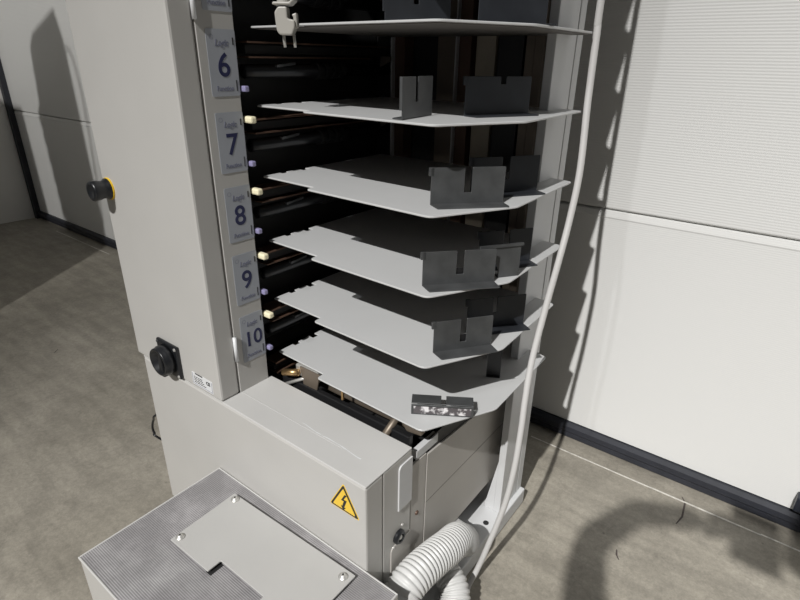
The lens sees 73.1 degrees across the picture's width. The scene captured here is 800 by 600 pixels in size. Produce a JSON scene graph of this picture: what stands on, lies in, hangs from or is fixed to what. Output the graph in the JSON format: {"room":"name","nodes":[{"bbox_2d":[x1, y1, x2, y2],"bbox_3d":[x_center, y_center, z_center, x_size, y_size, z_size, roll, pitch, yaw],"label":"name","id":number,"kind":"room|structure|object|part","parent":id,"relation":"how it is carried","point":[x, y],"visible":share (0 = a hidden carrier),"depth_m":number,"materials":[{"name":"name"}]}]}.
{"room":"print shop","nodes":[
{"label":"print shop","id":0,"kind":"room"},
{"bbox_2d":[0,89,34,223],"bbox_3d":[-4.019,-1.063,1.120,0.120,2.900,5.405,18,29,33],"label":"wall","id":1,"kind":"structure","parent":0,"point":[15,203],"depth_m":3.40,"materials":[{"name":"paint"}]},
{"bbox_2d":[0,0,799,532],"bbox_3d":[0.821,-0.840,0.803,8.020,2.900,0.110,18,29,33],"label":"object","id":2,"kind":"structure","parent":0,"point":[670,343],"depth_m":1.26,"materials":[{"name":"white painted metal"},{"name":"black rubber"}]},
{"bbox_2d":[793,492,799,512],"bbox_3d":[0.925,0.467,1.228,0.042,0.039,0.029,18,29,33],"label":"door stop","id":3,"kind":"object","parent":2,"relation":"attached to","point":[796,505],"visible":1,"depth_m":1.23,"materials":[{"name":"black"}]},
{"bbox_2d":[0,218,799,599],"bbox_3d":[-0.866,1.298,-0.360,8.300,0.101,5.600,18,29,33],"label":"floor","id":4,"kind":"structure","parent":0,"point":[81,459],"depth_m":1.36,"materials":[{"name":"concrete"}]},
{"bbox_2d":[78,467,397,599],"bbox_3d":[-0.269,0.542,0.910,0.457,0.250,0.274,18,29,33],"label":"control box","id":5,"kind":"object","parent":4,"relation":"on","point":[216,538],"visible":1,"depth_m":0.89,"materials":[{"name":"grey paint"}]},
{"bbox_3d":[-0.232,0.423,0.888,0.297,0.003,0.142,18,29,33],"label":"plate","id":6,"kind":"part","parent":5,"relation":"part of","materials":[{"name":"paint"}]},
{"bbox_2d":[65,0,592,599],"bbox_3d":[-0.115,-0.325,0.939,0.728,1.820,0.569,18,29,33],"label":"machine","id":7,"kind":"object","parent":4,"relation":"on","point":[272,216],"visible":0.98,"depth_m":0.97,"materials":[{"name":"grey paint"}]},
{"bbox_2d":[151,414,161,440],"bbox_3d":[-0.550,0.331,1.311,0.112,0.190,0.033,0,24,-3],"label":"lead","id":8,"kind":"object","parent":7,"relation":"attached to","point":[154,416],"visible":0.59,"depth_m":1.31,"materials":[{"name":"black plastic"}]},
{"bbox_2d":[149,337,183,379],"bbox_3d":[-0.462,0.118,1.058,0.072,0.072,0.028,18,29,33],"label":"switch","id":9,"kind":"object","parent":7,"relation":"attached to","point":[167,358],"depth_m":1.05,"materials":[{"name":"black plastic"}]},
{"bbox_3d":[-0.374,0.157,1.020,0.066,0.027,0.001,18,29,33],"label":"data plate","id":10,"kind":"part","parent":7,"relation":"part of","materials":[{"name":"white paper"}]},
{"bbox_3d":[-0.198,-0.404,0.925,0.012,0.008,0.040,18,29,33],"label":"pick lever","id":11,"kind":"part","parent":7,"relation":"part of","materials":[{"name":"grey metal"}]},
{"bbox_2d":[272,0,298,47],"bbox_3d":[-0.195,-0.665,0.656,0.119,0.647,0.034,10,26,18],"label":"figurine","id":12,"kind":"object","parent":7,"relation":"hanging from","point":[285,26],"visible":1,"depth_m":0.75,"materials":[{"name":"grey plastic"}]},
{"bbox_3d":[-0.200,-0.297,0.974,0.012,0.008,0.040,18,29,33],"label":"pick lever","id":13,"kind":"part","parent":7,"relation":"part of","materials":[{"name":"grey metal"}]},
{"bbox_3d":[-0.202,-0.189,1.022,0.012,0.008,0.040,18,29,33],"label":"pick lever","id":14,"kind":"part","parent":7,"relation":"part of","materials":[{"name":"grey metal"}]},
{"bbox_3d":[-0.203,-0.082,1.070,0.012,0.008,0.040,18,29,33],"label":"pick lever","id":15,"kind":"part","parent":7,"relation":"part of","materials":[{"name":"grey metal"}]},
{"bbox_3d":[-0.205,0.025,1.118,0.012,0.008,0.040,18,29,33],"label":"pick lever","id":16,"kind":"part","parent":7,"relation":"part of","materials":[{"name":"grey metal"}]},
{"bbox_3d":[-0.169,0.137,1.065,0.060,0.024,0.044,18,29,33],"label":"pivot plate","id":17,"kind":"part","parent":7,"relation":"part of","materials":[{"name":"silver metal"}]},
{"bbox_3d":[-0.173,0.158,1.046,0.054,0.049,0.004,18,29,33],"label":"pivot plate","id":18,"kind":"part","parent":7,"relation":"part of","materials":[{"name":"metal"}]},
{"bbox_3d":[-0.155,0.218,0.945,0.351,0.003,0.118,18,29,33],"label":"lid","id":19,"kind":"part","parent":7,"relation":"part of","materials":[{"name":"paint"}]},
{"bbox_3d":[-0.005,-0.541,1.096,0.004,1.490,0.040,18,29,33],"label":"guide rail","id":20,"kind":"part","parent":7,"relation":"part of","materials":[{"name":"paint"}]},
{"bbox_2d":[392,523,404,548],"bbox_3d":[-0.001,0.409,0.931,0.008,0.040,0.031,18,29,33],"label":"socket","id":21,"kind":"object","parent":7,"relation":"attached to","point":[398,530],"depth_m":0.93,"materials":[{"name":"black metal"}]},
{"bbox_3d":[-0.001,0.515,0.987,0.002,0.212,0.055,18,29,33],"label":"plate","id":22,"kind":"part","parent":7,"relation":"part of","materials":[{"name":"grey paint"}]},
{"bbox_3d":[0.009,-0.539,1.091,0.024,1.490,0.030,18,29,33],"label":"guide rail","id":23,"kind":"part","parent":7,"relation":"part of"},
{"bbox_3d":[0.009,0.308,0.901,0.003,0.095,0.036,18,29,33],"label":"plate","id":24,"kind":"part","parent":7,"relation":"part of","materials":[{"name":"paint"}]},
{"bbox_3d":[0.029,-0.468,1.141,0.645,1.680,0.010,18,29,33],"label":"panel","id":25,"kind":"part","parent":7,"relation":"part of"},
{"bbox_2d":[279,328,544,430],"bbox_3d":[0.020,0.115,1.080,0.441,0.003,0.357,18,29,33],"label":"tray","id":26,"kind":"object","parent":7,"relation":"on","point":[382,381],"depth_m":1.01,"materials":[{"name":"grey metal"}]},
{"bbox_2d":[392,75,432,119],"bbox_3d":[0.017,-0.278,0.738,0.018,0.053,0.088,14,27,26],"label":"guide","id":27,"kind":"object","parent":7,"relation":"on","point":[410,108],"visible":1,"depth_m":0.73,"materials":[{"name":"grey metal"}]},
{"bbox_2d":[274,271,552,368],"bbox_3d":[0.022,0.007,1.032,0.441,0.003,0.357,18,29,33],"label":"tray","id":28,"kind":"object","parent":7,"relation":"on","point":[394,322],"depth_m":1.00,"materials":[{"name":"grey"}]},
{"bbox_3d":[0.017,0.209,0.917,0.063,0.032,0.012,18,29,33],"label":"support arm","id":29,"kind":"part","parent":7,"relation":"part of","materials":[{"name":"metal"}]},
{"bbox_2d":[269,207,558,297],"bbox_3d":[0.024,-0.100,0.984,0.441,0.003,0.357,18,29,33],"label":"tray","id":30,"kind":"object","parent":7,"relation":"on","point":[384,246],"depth_m":0.98,"materials":[{"name":"grey metal"}]},
{"bbox_2d":[382,0,450,19],"bbox_3d":[0.023,-0.395,0.710,0.107,0.055,0.006,-14,28,-30],"label":"guide","id":31,"kind":"object","parent":7,"relation":"on","point":[394,9],"visible":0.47,"depth_m":0.71,"materials":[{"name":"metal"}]},
{"bbox_2d":[264,154,570,217],"bbox_3d":[0.025,-0.207,0.936,0.441,0.003,0.357,18,29,33],"label":"tray","id":32,"kind":"object","parent":7,"relation":"on","point":[396,182],"depth_m":0.91,"materials":[{"name":"grey"}]},
{"bbox_2d":[257,97,580,127],"bbox_3d":[0.029,-0.314,0.890,0.441,0.004,0.362,18,29,33],"label":"tray","id":33,"kind":"object","parent":7,"relation":"on","point":[380,109],"depth_m":0.84,"materials":[{"name":"grey metal"}]},
{"bbox_2d":[250,19,592,36],"bbox_3d":[0.030,-0.422,0.842,0.441,0.004,0.362,18,29,33],"label":"tray","id":34,"kind":"object","parent":7,"relation":"on","point":[411,27],"depth_m":0.77,"materials":[{"name":"grey metal"}]},
{"bbox_2d":[385,518,478,599],"bbox_3d":[0.049,0.490,1.034,0.142,0.169,0.319,18,29,33],"label":"corrugated hose","id":35,"kind":"object","parent":7,"relation":"attached to","point":[432,559],"visible":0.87,"depth_m":0.94,"materials":[{"name":"grey plastic"}]},
{"bbox_2d":[411,394,473,417],"bbox_3d":[0.071,0.178,0.909,0.104,0.022,0.028,3,24,4],"label":"guide","id":36,"kind":"object","parent":7,"relation":"on","point":[420,407],"visible":1,"depth_m":0.90,"materials":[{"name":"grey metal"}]},
{"bbox_3d":[0.072,0.169,0.906,0.103,0.002,0.026,3,24,4],"label":"upright plate","id":37,"kind":"part","parent":36,"relation":"part of","materials":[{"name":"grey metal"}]},
{"bbox_3d":[0.098,-0.515,1.041,0.050,1.490,0.010,18,29,33],"label":"plate","id":38,"kind":"part","parent":7,"relation":"part of","materials":[{"name":"metal"}]},
{"bbox_3d":[0.117,-0.501,1.011,0.002,1.490,0.040,18,29,33],"label":"guide rail","id":39,"kind":"part","parent":7,"relation":"part of","materials":[{"name":"paint"}]},
{"bbox_2d":[420,249,499,291],"bbox_3d":[0.089,-0.044,0.794,0.116,0.053,0.031,-4,25,-10],"label":"guide","id":40,"kind":"object","parent":7,"relation":"on","point":[440,272],"visible":1,"depth_m":0.80,"materials":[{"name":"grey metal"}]},
{"bbox_3d":[0.137,0.338,1.106,0.004,0.255,0.302,18,29,33],"label":"panel","id":41,"kind":"part","parent":7,"relation":"part of","materials":[{"name":"grey paint"}]},
{"bbox_2d":[431,315,497,359],"bbox_3d":[0.103,0.058,0.852,0.105,0.054,0.031,-6,25,-16],"label":"guide","id":42,"kind":"object","parent":7,"relation":"on","point":[448,343],"visible":1,"depth_m":0.86,"materials":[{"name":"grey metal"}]},
{"bbox_3d":[0.131,-0.499,1.007,0.026,1.490,0.030,18,29,33],"label":"guide rail","id":43,"kind":"part","parent":7,"relation":"part of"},
{"bbox_2d":[429,166,508,208],"bbox_3d":[0.099,-0.159,0.763,0.114,0.053,0.029,-3,25,-10],"label":"guide","id":44,"kind":"object","parent":7,"relation":"on","point":[447,183],"visible":1,"depth_m":0.77,"materials":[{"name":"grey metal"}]},
{"bbox_3d":[0.165,-0.490,0.989,0.040,1.490,0.020,18,29,33],"label":"plate","id":45,"kind":"part","parent":7,"relation":"part of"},
{"bbox_2d":[486,350,502,377],"bbox_3d":[0.175,0.117,1.003,0.026,0.060,0.006,5,25,10],"label":"guide","id":46,"kind":"object","parent":7,"relation":"on","point":[494,360],"visible":0.76,"depth_m":1.01,"materials":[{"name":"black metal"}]},
{"bbox_2d":[465,294,529,334],"bbox_3d":[0.169,0.025,0.922,0.112,0.058,0.029,-6,25,-15],"label":"guide","id":47,"kind":"object","parent":7,"relation":"on","point":[508,317],"visible":0.83,"depth_m":0.93,"materials":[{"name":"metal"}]},
{"bbox_2d":[463,76,538,117],"bbox_3d":[0.147,-0.293,0.776,0.118,0.053,0.029,-10,26,-23],"label":"guide","id":48,"kind":"object","parent":7,"relation":"on","point":[485,96],"visible":1,"depth_m":0.78,"materials":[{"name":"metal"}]},
{"bbox_2d":[480,242,523,277],"bbox_3d":[0.153,-0.061,0.833,0.074,0.054,0.014,-7,25,-17],"label":"guide","id":49,"kind":"object","parent":7,"relation":"on","point":[508,255],"visible":0.98,"depth_m":0.83,"materials":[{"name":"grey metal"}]},
{"bbox_3d":[0.155,-0.082,0.818,0.074,0.004,0.004,-7,25,-17],"label":"rail","id":50,"kind":"part","parent":49,"relation":"part of","materials":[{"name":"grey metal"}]},
{"bbox_3d":[0.169,-0.060,0.835,0.036,0.050,0.002,-7,25,-17],"label":"upright plate","id":51,"kind":"part","parent":49,"relation":"part of","materials":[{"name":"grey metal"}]},
{"bbox_3d":[0.204,-0.479,0.966,0.050,1.490,0.013,18,29,33],"label":"plate","id":52,"kind":"part","parent":7,"relation":"part of","materials":[{"name":"black metal"}]},
{"bbox_2d":[469,155,545,196],"bbox_3d":[0.167,-0.190,0.830,0.123,0.057,0.029,-7,25,-18],"label":"guide","id":53,"kind":"object","parent":7,"relation":"on","point":[522,180],"visible":0.68,"depth_m":0.84,"materials":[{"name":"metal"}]},
{"bbox_2d":[477,228,537,269],"bbox_3d":[0.176,-0.083,0.877,0.100,0.058,0.029,-7,25,-17],"label":"guide","id":54,"kind":"object","parent":7,"relation":"on","point":[524,235],"visible":0.59,"depth_m":0.88,"materials":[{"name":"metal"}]},
{"bbox_3d":[0.174,-0.087,0.887,0.097,0.058,0.002,-7,25,-17],"label":"upright plate","id":55,"kind":"part","parent":54,"relation":"part of","materials":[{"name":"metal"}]},
{"bbox_2d":[478,0,556,25],"bbox_3d":[0.153,-0.388,0.699,0.107,0.055,0.029,-8,26,-18],"label":"guide","id":56,"kind":"object","parent":7,"relation":"on","point":[518,11],"visible":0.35,"depth_m":0.71,"materials":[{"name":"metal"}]},
{"bbox_3d":[0.235,-0.468,0.941,0.016,1.490,0.020,18,29,33],"label":"guide rail","id":57,"kind":"part","parent":7,"relation":"part of","materials":[{"name":"metal"}]},
{"bbox_3d":[0.248,-0.462,0.928,0.016,1.490,0.025,18,29,33],"label":"guide rail","id":58,"kind":"part","parent":7,"relation":"part of","materials":[{"name":"metal"}]},
{"bbox_2d":[467,0,604,595],"bbox_3d":[0.143,-0.160,0.667,0.080,1.751,0.670,12,27,24],"label":"cable","id":59,"kind":"object","parent":7,"relation":"hanging from","point":[600,3],"visible":0.93,"depth_m":0.94,"materials":[{"name":"grey plastic"}]},
{"bbox_2d":[57,231,799,551],"bbox_3d":[-0.200,0.205,1.978,4.811,0.001,0.009,18,29,33],"label":"trim","id":60,"kind":"structure","parent":4,"relation":"on","point":[57,231],"depth_m":1.36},
{"bbox_2d":[435,564,470,599],"bbox_3d":[0.082,0.589,0.998,0.080,0.105,0.193,11,26,21],"label":"corrugated hose","id":61,"kind":"object","parent":4,"relation":"on","point":[453,585],"visible":0.93,"depth_m":1.02,"materials":[{"name":"grey plastic"}]}
]}

